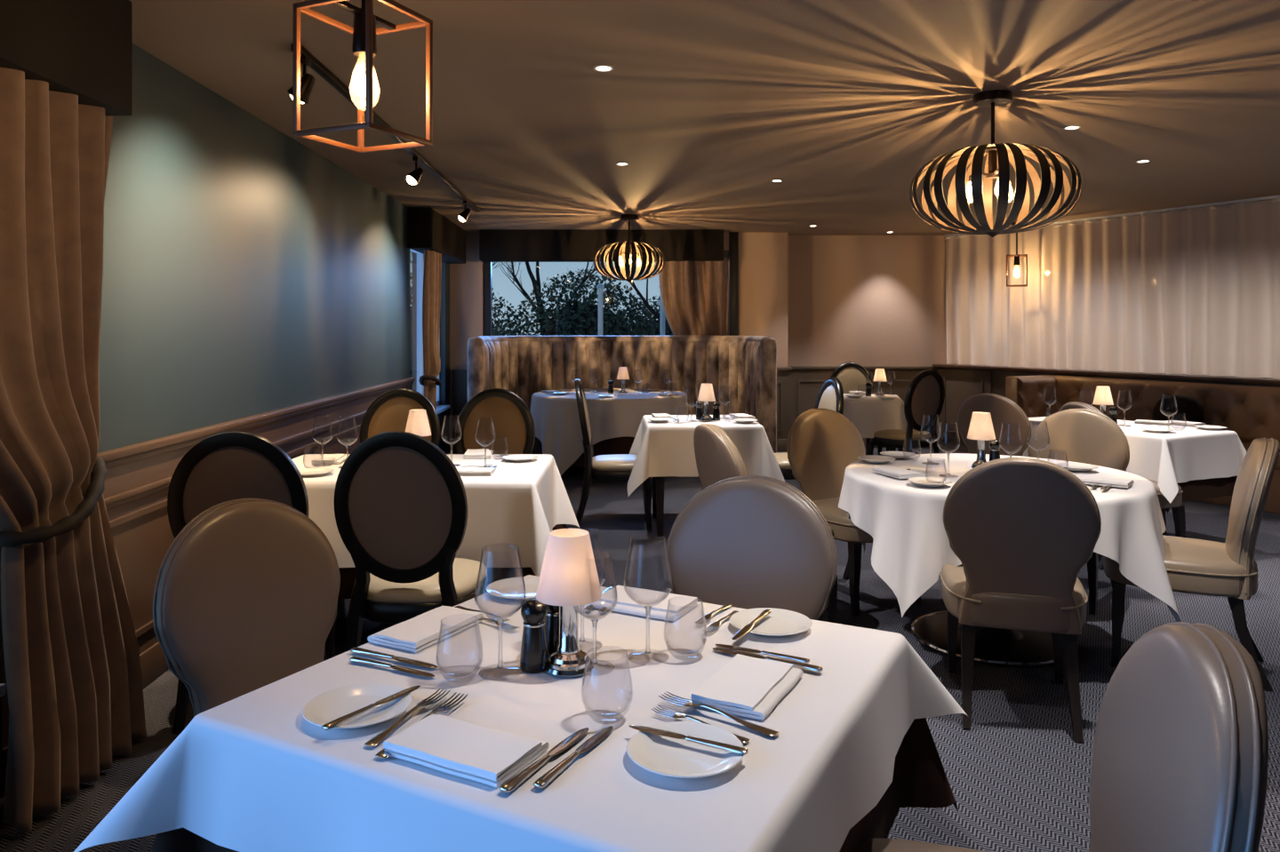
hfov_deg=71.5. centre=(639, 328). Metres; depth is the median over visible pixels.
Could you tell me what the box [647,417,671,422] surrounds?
plate
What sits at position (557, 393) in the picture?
plate
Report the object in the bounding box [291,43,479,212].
ceiling track
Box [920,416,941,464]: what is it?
wine glass
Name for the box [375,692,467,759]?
fork
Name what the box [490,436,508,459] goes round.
tumbler
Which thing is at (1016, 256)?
lantern
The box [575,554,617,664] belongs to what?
wine glass
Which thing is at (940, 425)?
bowl
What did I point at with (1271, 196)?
track
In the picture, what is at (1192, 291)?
sheer curtain
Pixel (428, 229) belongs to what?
pelmet
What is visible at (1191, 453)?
tablecloth
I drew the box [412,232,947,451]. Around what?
wall
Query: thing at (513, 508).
tablecloth
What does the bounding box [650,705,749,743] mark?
fork
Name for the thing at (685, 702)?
fork
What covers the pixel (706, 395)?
table lamp
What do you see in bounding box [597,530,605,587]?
bowl
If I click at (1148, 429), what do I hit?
plate
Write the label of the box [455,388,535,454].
chair
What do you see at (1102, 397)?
table lamp
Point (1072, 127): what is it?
recessed light
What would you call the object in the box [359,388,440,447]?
chair
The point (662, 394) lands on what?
folded napkin
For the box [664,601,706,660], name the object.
tumbler
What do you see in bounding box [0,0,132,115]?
pelmet
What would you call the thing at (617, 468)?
chair
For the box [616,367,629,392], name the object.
table lamp
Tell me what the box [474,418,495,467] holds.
wine glass
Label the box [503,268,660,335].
evergreen shrub
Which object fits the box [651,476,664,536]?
dining table
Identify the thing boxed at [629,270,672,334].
bare tree
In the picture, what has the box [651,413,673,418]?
folded napkin
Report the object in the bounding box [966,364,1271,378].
wall
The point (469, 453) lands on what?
folded napkin
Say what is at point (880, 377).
table lamp
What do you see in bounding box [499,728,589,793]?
table knife
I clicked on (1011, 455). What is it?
wine glass
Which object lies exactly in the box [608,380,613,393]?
pepper mill
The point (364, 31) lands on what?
lantern
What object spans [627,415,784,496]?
tablecloth
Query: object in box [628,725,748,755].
table knife
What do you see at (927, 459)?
tumbler
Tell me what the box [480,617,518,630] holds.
fork
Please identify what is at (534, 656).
pepper mill
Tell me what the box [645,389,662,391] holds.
plate
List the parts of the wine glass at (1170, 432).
stem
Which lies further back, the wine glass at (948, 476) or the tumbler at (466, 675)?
the wine glass at (948, 476)
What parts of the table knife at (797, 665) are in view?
blade, handle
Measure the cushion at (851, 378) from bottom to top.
0.464 m
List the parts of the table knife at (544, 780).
handle, blade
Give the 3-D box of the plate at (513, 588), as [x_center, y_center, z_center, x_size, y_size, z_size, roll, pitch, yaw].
[-0.283,0.632,2.148,0.175,0.016,0.175,0,0,0]
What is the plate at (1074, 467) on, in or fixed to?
on the tablecloth at (910, 549)
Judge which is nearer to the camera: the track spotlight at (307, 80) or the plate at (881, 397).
the track spotlight at (307, 80)
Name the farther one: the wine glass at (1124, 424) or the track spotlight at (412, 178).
the wine glass at (1124, 424)
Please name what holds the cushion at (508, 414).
on the chair at (513, 420)
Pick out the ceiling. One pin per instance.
(707, 104)
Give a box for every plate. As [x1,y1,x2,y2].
[298,467,334,476]
[302,683,412,728]
[486,576,539,600]
[502,454,537,462]
[551,392,568,394]
[597,394,615,398]
[626,721,743,778]
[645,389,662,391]
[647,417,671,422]
[729,608,812,637]
[732,418,757,423]
[845,394,863,398]
[857,455,895,463]
[878,396,896,399]
[880,451,916,458]
[907,477,951,487]
[1028,418,1044,423]
[1056,463,1098,471]
[1141,427,1173,432]
[1194,425,1226,430]
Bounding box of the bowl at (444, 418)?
[440,417,462,444]
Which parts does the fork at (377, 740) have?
handle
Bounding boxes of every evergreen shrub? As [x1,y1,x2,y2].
[410,272,527,335]
[410,306,510,390]
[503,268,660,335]
[559,333,598,335]
[622,295,673,335]
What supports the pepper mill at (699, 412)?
on the tablecloth at (661, 449)
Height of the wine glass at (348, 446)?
0.233 m
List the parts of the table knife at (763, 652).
blade, handle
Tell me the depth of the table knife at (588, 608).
2.02 m
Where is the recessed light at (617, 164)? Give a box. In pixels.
[616,162,628,165]
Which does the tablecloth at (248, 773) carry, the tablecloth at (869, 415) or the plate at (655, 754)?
the plate at (655, 754)
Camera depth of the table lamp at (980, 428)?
4.04 m
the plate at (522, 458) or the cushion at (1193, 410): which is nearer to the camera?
the plate at (522, 458)
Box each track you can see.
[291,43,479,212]
[944,194,1279,237]
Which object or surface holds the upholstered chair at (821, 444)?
on the floor
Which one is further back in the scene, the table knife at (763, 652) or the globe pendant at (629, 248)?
the globe pendant at (629, 248)
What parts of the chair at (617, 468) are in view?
frame, leg, seat, seat frame, leg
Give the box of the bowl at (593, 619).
[575,554,617,621]
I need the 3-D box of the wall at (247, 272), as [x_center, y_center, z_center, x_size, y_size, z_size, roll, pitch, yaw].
[-2.047,0.150,3.797,0.160,2.500,13.607,0,0,-2]
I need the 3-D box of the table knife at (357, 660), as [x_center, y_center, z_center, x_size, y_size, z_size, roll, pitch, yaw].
[-0.466,0.635,1.670,0.198,0.008,0.018,0,0,25]
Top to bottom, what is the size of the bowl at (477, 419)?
0.133 m
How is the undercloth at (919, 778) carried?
on the dining table
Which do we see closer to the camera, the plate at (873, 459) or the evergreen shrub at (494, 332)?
the plate at (873, 459)
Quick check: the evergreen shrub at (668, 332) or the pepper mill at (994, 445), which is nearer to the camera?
the pepper mill at (994, 445)
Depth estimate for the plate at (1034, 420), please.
6.12 m
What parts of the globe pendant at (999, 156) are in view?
bulb arm, rod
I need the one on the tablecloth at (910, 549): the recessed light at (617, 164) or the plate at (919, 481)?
the plate at (919, 481)
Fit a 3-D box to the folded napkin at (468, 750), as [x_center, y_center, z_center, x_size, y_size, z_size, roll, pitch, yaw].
[-0.262,0.630,1.343,0.210,0.020,0.133,0,0,28]
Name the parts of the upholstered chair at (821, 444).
backrest, seat, leg, leg, leg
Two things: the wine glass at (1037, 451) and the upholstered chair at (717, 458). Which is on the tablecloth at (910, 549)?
the wine glass at (1037, 451)
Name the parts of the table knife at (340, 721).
handle, blade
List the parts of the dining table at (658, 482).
leg, leg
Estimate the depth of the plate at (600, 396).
8.35 m
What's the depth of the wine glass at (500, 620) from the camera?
1.65 m
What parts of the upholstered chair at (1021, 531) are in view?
leg, leg, seat, backrest, leg, leg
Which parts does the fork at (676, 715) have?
handle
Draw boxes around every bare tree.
[410,251,502,277]
[498,262,606,329]
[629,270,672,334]
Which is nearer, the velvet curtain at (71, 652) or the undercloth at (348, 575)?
the velvet curtain at (71, 652)
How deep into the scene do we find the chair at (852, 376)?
9.43 m
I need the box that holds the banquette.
[1005,375,1279,514]
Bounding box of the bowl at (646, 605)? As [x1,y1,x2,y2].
[624,538,671,607]
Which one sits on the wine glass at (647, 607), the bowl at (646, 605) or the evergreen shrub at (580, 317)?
the bowl at (646, 605)
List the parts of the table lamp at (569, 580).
lamp shade, stem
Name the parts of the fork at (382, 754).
handle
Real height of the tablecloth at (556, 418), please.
0.794 m
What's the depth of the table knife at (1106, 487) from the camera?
3.52 m
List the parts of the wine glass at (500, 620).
stem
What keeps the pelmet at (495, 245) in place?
attached to the ceiling
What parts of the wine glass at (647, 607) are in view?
stem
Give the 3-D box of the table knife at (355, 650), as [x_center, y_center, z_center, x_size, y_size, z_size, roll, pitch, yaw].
[-0.475,0.634,1.714,0.208,0.008,0.019,0,0,25]
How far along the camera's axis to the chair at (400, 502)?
3.15 m
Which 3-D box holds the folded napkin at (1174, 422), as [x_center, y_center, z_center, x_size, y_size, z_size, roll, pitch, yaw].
[3.628,0.630,5.927,0.133,0.020,0.210,0,0,-29]
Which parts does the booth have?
post, post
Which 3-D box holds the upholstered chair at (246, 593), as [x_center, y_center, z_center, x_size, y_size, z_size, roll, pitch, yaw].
[-0.793,0.924,2.142,0.628,0.965,0.511,0,0,31]
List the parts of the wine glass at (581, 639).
stem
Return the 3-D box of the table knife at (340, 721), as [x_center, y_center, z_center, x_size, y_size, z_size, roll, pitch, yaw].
[-0.438,0.621,1.466,0.019,0.008,0.201,0,0,32]
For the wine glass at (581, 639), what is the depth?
1.79 m
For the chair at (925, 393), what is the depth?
7.87 m
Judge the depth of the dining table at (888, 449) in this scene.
8.14 m
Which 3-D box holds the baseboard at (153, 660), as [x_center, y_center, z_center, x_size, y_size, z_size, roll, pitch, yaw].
[-2.002,1.330,5.391,0.030,0.140,5.463,0,0,-2]
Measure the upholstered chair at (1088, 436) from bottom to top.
0.965 m
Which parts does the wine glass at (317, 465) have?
stem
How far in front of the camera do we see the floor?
3.30 m
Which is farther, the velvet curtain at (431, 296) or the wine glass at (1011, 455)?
the velvet curtain at (431, 296)
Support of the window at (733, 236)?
in the wall at (825, 300)
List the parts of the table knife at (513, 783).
handle, blade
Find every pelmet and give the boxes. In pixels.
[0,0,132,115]
[408,207,465,263]
[479,229,723,262]
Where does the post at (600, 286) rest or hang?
on the ground
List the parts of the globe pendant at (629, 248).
rod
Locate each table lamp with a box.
[405,409,431,437]
[535,528,601,678]
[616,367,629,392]
[697,384,715,421]
[873,368,886,395]
[967,412,995,468]
[1092,386,1113,415]
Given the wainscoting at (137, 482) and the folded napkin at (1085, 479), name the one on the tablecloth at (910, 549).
the folded napkin at (1085, 479)
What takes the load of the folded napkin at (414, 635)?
on the tablecloth at (248, 773)
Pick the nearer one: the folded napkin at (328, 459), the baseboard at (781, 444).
the folded napkin at (328, 459)
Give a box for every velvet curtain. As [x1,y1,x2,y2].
[0,67,147,834]
[418,249,441,411]
[658,257,729,335]
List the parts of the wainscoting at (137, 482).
second rail, rail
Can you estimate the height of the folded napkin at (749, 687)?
0.020 m
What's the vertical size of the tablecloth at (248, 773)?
0.211 m
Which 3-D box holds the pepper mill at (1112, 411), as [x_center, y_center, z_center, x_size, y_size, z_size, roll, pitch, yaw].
[3.095,0.576,5.818,0.054,0.128,0.054,0,0,0]
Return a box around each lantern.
[292,0,432,153]
[1006,222,1027,287]
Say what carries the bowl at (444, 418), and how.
on the wine glass at (455, 465)
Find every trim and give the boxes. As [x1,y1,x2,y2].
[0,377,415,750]
[452,369,467,439]
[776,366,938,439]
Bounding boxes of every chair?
[152,498,340,716]
[167,431,337,734]
[333,431,489,652]
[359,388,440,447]
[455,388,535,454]
[574,378,652,531]
[665,475,837,620]
[693,424,837,623]
[774,377,843,479]
[786,408,920,615]
[830,362,882,455]
[857,622,1268,851]
[866,369,944,455]
[939,456,1101,743]
[957,393,1031,456]
[1027,408,1129,615]
[1059,401,1185,569]
[1103,437,1279,691]
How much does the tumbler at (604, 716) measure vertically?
0.107 m
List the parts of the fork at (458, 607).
handle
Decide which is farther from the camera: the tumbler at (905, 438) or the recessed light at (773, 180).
the recessed light at (773, 180)
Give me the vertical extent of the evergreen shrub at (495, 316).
3.450 m
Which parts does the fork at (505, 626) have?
handle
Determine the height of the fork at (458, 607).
0.011 m
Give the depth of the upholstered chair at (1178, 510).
5.24 m
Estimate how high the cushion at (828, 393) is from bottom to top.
0.464 m
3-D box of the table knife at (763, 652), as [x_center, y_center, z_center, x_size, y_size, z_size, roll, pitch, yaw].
[0.237,0.635,1.743,0.198,0.008,0.018,0,0,30]
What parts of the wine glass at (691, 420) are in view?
stem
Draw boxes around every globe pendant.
[593,214,664,282]
[909,89,1081,237]
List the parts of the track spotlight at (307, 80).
stem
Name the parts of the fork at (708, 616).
handle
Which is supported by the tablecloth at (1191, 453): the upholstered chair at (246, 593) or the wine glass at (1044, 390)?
the wine glass at (1044, 390)
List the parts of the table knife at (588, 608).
handle, blade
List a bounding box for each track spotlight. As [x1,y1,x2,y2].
[287,56,315,103]
[405,156,423,185]
[457,200,471,222]
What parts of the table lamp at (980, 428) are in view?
stem, lamp shade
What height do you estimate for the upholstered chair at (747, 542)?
0.965 m
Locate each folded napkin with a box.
[311,454,349,464]
[367,606,482,652]
[383,713,549,788]
[456,467,495,476]
[463,448,493,458]
[541,390,559,393]
[590,585,697,621]
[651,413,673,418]
[658,392,679,396]
[690,654,803,719]
[728,413,755,418]
[848,391,865,394]
[872,466,925,479]
[1075,474,1134,487]
[1134,419,1172,425]
[1165,420,1206,426]
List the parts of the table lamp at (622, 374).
stem, lamp shade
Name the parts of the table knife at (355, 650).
handle, blade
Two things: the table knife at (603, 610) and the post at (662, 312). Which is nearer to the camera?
the table knife at (603, 610)
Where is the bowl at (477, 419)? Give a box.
[474,418,495,447]
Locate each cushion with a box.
[368,397,431,441]
[463,397,526,454]
[581,389,591,445]
[818,384,836,411]
[835,367,868,393]
[1152,395,1203,427]
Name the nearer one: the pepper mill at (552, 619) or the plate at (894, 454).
the pepper mill at (552, 619)
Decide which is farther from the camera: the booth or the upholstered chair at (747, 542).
the booth
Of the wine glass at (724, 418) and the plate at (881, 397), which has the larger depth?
the plate at (881, 397)
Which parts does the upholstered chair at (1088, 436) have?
backrest, leg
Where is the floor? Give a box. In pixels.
[0,448,1279,851]
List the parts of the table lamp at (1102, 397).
stem, lamp shade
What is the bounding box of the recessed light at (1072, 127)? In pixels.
[1063,125,1080,129]
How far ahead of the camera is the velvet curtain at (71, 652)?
2.62 m
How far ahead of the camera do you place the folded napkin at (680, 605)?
2.02 m
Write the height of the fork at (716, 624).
0.011 m
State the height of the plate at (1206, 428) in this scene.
0.016 m
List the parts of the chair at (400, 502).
leg, leg, panel, frame, seat frame, seat, leg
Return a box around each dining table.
[335,599,381,643]
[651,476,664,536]
[886,447,895,451]
[910,610,1054,667]
[1160,508,1167,535]
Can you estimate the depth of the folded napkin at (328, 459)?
4.24 m
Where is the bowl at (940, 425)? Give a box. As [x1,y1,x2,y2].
[936,424,959,453]
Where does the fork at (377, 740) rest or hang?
on the tablecloth at (248, 773)
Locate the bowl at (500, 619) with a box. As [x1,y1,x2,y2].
[474,547,526,620]
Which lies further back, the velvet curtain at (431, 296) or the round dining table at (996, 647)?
the velvet curtain at (431, 296)
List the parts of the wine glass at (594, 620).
stem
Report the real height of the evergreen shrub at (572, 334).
1.694 m
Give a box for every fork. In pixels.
[364,688,450,747]
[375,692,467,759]
[454,606,510,621]
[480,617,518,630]
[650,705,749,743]
[658,691,779,737]
[694,604,732,624]
[702,610,738,632]
[1089,482,1098,487]
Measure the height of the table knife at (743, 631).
0.008 m
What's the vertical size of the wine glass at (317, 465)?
0.233 m
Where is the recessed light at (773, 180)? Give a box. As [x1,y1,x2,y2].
[771,179,783,182]
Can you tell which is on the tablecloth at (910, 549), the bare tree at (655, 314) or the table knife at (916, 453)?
the table knife at (916, 453)
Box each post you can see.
[596,283,604,335]
[658,285,664,335]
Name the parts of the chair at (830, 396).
seat, seat frame, frame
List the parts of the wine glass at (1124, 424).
stem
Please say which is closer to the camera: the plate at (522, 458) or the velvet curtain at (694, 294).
the plate at (522, 458)
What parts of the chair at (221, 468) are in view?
leg, panel, frame, leg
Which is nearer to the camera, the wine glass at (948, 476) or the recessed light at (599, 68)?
the recessed light at (599, 68)
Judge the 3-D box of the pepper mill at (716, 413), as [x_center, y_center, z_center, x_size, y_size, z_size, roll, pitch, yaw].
[0.534,0.576,6.214,0.054,0.128,0.054,0,0,0]
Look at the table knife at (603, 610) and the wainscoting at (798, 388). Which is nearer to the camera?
the table knife at (603, 610)
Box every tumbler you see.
[435,617,482,683]
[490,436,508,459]
[581,652,632,724]
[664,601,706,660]
[903,438,920,461]
[925,458,946,483]
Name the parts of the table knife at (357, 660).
handle, blade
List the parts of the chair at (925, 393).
leg, seat frame, seat, leg, frame, panel, leg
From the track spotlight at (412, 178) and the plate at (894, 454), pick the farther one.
the track spotlight at (412, 178)
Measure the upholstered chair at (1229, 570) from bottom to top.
0.965 m
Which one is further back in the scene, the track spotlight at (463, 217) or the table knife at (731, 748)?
the track spotlight at (463, 217)
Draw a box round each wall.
[97,43,449,454]
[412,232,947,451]
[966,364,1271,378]
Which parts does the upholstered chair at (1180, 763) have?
seat, backrest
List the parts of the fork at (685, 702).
handle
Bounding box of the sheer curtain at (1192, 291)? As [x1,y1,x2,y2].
[944,198,1279,378]
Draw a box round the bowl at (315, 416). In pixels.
[312,416,333,444]
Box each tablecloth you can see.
[73,575,969,851]
[291,454,580,576]
[530,388,688,477]
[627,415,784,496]
[838,453,1180,622]
[842,393,919,453]
[1022,416,1246,503]
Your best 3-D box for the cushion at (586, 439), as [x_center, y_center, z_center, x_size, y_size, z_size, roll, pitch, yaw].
[-0.392,0.635,6.359,0.082,0.464,0.388,0,0,-1]
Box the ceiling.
[128,0,1279,236]
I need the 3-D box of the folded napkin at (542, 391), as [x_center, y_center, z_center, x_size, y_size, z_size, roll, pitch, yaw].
[-0.887,0.630,8.890,0.133,0.020,0.210,0,0,-29]
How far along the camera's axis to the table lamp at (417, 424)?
4.17 m
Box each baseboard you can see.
[0,641,168,795]
[450,437,938,451]
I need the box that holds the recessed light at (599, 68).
[593,64,613,71]
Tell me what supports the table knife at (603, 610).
on the tablecloth at (248, 773)
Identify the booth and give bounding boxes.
[467,336,776,454]
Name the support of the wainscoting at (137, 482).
attached to the wall at (247, 272)
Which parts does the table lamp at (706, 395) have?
stem, lamp shade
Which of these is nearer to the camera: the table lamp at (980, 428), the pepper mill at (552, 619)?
the pepper mill at (552, 619)
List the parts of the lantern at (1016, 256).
frame, rod, frame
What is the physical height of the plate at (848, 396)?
0.016 m
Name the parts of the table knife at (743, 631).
blade, handle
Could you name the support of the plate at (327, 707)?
on the tablecloth at (248, 773)
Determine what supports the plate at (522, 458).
on the tablecloth at (513, 508)
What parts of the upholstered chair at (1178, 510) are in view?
backrest, leg, seat, leg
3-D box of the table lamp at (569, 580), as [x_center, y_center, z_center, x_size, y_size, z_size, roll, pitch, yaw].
[-0.134,0.512,1.675,0.125,0.255,0.125,0,0,0]
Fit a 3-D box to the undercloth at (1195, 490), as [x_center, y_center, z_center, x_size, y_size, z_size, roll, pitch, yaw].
[3.170,0.866,5.950,0.828,0.434,1.308,0,0,-26]
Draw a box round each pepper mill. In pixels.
[520,599,548,673]
[544,604,559,657]
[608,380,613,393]
[696,401,703,419]
[712,401,719,420]
[865,383,871,396]
[988,440,1000,461]
[1108,407,1117,423]
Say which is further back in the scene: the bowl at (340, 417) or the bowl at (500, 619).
the bowl at (340, 417)
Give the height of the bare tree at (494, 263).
5.770 m
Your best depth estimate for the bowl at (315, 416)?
4.15 m
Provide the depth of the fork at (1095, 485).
3.59 m
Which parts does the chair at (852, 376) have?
frame, leg, leg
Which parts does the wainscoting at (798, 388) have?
rail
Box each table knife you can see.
[321,685,420,730]
[349,656,435,677]
[350,647,437,668]
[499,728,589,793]
[533,726,613,789]
[584,586,613,612]
[598,607,607,614]
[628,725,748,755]
[712,648,823,672]
[714,644,809,663]
[731,609,771,640]
[915,453,944,455]
[1100,484,1111,490]
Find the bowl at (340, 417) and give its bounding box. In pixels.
[336,416,358,446]
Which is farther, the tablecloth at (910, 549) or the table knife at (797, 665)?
the tablecloth at (910, 549)
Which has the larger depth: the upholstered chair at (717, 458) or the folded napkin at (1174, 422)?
the folded napkin at (1174, 422)
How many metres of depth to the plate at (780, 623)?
1.91 m
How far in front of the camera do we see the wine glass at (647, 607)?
1.73 m
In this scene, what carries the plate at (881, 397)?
on the tablecloth at (869, 415)
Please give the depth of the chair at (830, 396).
6.39 m
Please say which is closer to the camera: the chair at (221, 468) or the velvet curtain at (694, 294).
the chair at (221, 468)
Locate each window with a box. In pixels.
[0,683,5,697]
[410,248,450,414]
[482,232,738,335]
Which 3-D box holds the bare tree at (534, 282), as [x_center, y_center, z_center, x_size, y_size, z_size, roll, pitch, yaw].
[-2.919,-2.147,29.885,5.300,7.725,2.530,0,0,-19]
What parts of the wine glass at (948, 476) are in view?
stem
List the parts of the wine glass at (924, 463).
stem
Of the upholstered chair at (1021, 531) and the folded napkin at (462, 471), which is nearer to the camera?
the upholstered chair at (1021, 531)
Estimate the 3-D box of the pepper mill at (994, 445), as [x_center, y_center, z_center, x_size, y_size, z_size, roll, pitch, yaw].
[1.627,0.576,4.076,0.054,0.128,0.054,0,0,0]
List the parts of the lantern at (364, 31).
frame, frame, rod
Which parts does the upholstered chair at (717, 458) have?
backrest, leg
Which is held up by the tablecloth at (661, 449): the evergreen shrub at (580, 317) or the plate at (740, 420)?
the plate at (740, 420)
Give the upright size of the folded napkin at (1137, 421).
0.020 m
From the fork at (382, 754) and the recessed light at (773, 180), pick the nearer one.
the fork at (382, 754)
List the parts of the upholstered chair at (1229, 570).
leg, leg, seat, leg, leg, backrest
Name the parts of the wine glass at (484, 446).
stem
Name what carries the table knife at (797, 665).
on the tablecloth at (248, 773)
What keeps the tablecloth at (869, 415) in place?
on the dining table at (888, 449)
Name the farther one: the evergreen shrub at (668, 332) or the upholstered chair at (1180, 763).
the evergreen shrub at (668, 332)
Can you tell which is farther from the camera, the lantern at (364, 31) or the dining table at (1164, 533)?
the dining table at (1164, 533)
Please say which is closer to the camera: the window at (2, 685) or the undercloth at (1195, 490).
the window at (2, 685)
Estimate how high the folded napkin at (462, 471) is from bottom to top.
0.020 m
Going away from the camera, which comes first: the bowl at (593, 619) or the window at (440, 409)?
the bowl at (593, 619)
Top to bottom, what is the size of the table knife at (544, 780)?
0.009 m
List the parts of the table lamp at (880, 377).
stem, lamp shade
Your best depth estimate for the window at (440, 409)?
8.97 m
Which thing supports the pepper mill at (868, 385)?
on the tablecloth at (869, 415)
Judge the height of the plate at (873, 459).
0.016 m
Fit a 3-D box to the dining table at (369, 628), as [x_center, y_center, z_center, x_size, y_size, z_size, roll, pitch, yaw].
[-1.085,1.028,4.150,1.234,0.745,0.764,0,0,0]
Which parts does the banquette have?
return frame, seat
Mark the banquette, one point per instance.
(1252, 412)
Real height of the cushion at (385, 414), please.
0.464 m
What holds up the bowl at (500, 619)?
on the wine glass at (500, 620)
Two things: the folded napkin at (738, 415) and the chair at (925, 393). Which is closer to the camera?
the folded napkin at (738, 415)
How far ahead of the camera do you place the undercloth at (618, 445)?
8.11 m
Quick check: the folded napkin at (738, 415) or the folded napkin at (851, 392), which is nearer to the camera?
the folded napkin at (738, 415)
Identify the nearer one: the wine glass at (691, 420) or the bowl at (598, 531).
the bowl at (598, 531)
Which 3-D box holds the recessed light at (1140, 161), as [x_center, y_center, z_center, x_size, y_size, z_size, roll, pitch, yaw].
[3.294,-1.096,5.820,0.086,0.006,0.086,0,0,0]
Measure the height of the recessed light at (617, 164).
0.006 m
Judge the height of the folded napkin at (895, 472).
0.020 m
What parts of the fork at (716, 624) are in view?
handle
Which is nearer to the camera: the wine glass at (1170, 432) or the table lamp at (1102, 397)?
the wine glass at (1170, 432)
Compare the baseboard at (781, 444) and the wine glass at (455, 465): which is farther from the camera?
the baseboard at (781, 444)
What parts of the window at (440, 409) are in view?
sill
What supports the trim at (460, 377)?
attached to the wall at (825, 300)
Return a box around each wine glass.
[312,416,333,466]
[336,416,358,468]
[440,417,462,466]
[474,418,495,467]
[474,547,526,675]
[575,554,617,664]
[578,530,605,647]
[624,538,671,654]
[684,388,698,422]
[717,387,731,419]
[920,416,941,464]
[936,424,959,478]
[999,423,1022,457]
[1026,422,1049,459]
[1042,390,1056,415]
[1116,390,1132,426]
[1160,397,1177,433]
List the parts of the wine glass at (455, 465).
stem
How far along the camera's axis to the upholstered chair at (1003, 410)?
6.01 m
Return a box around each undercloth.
[150,718,958,851]
[337,524,566,599]
[532,436,634,467]
[1164,475,1237,513]
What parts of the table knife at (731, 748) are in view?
blade, handle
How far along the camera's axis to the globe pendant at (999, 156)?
4.01 m
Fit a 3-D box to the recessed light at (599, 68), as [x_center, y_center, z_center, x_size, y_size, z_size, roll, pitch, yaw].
[-0.153,-1.096,3.741,0.086,0.006,0.086,0,0,0]
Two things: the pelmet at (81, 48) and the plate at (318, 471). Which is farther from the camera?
the plate at (318, 471)
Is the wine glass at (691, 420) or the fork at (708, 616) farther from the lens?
the wine glass at (691, 420)
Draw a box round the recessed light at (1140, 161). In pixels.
[1136,160,1150,162]

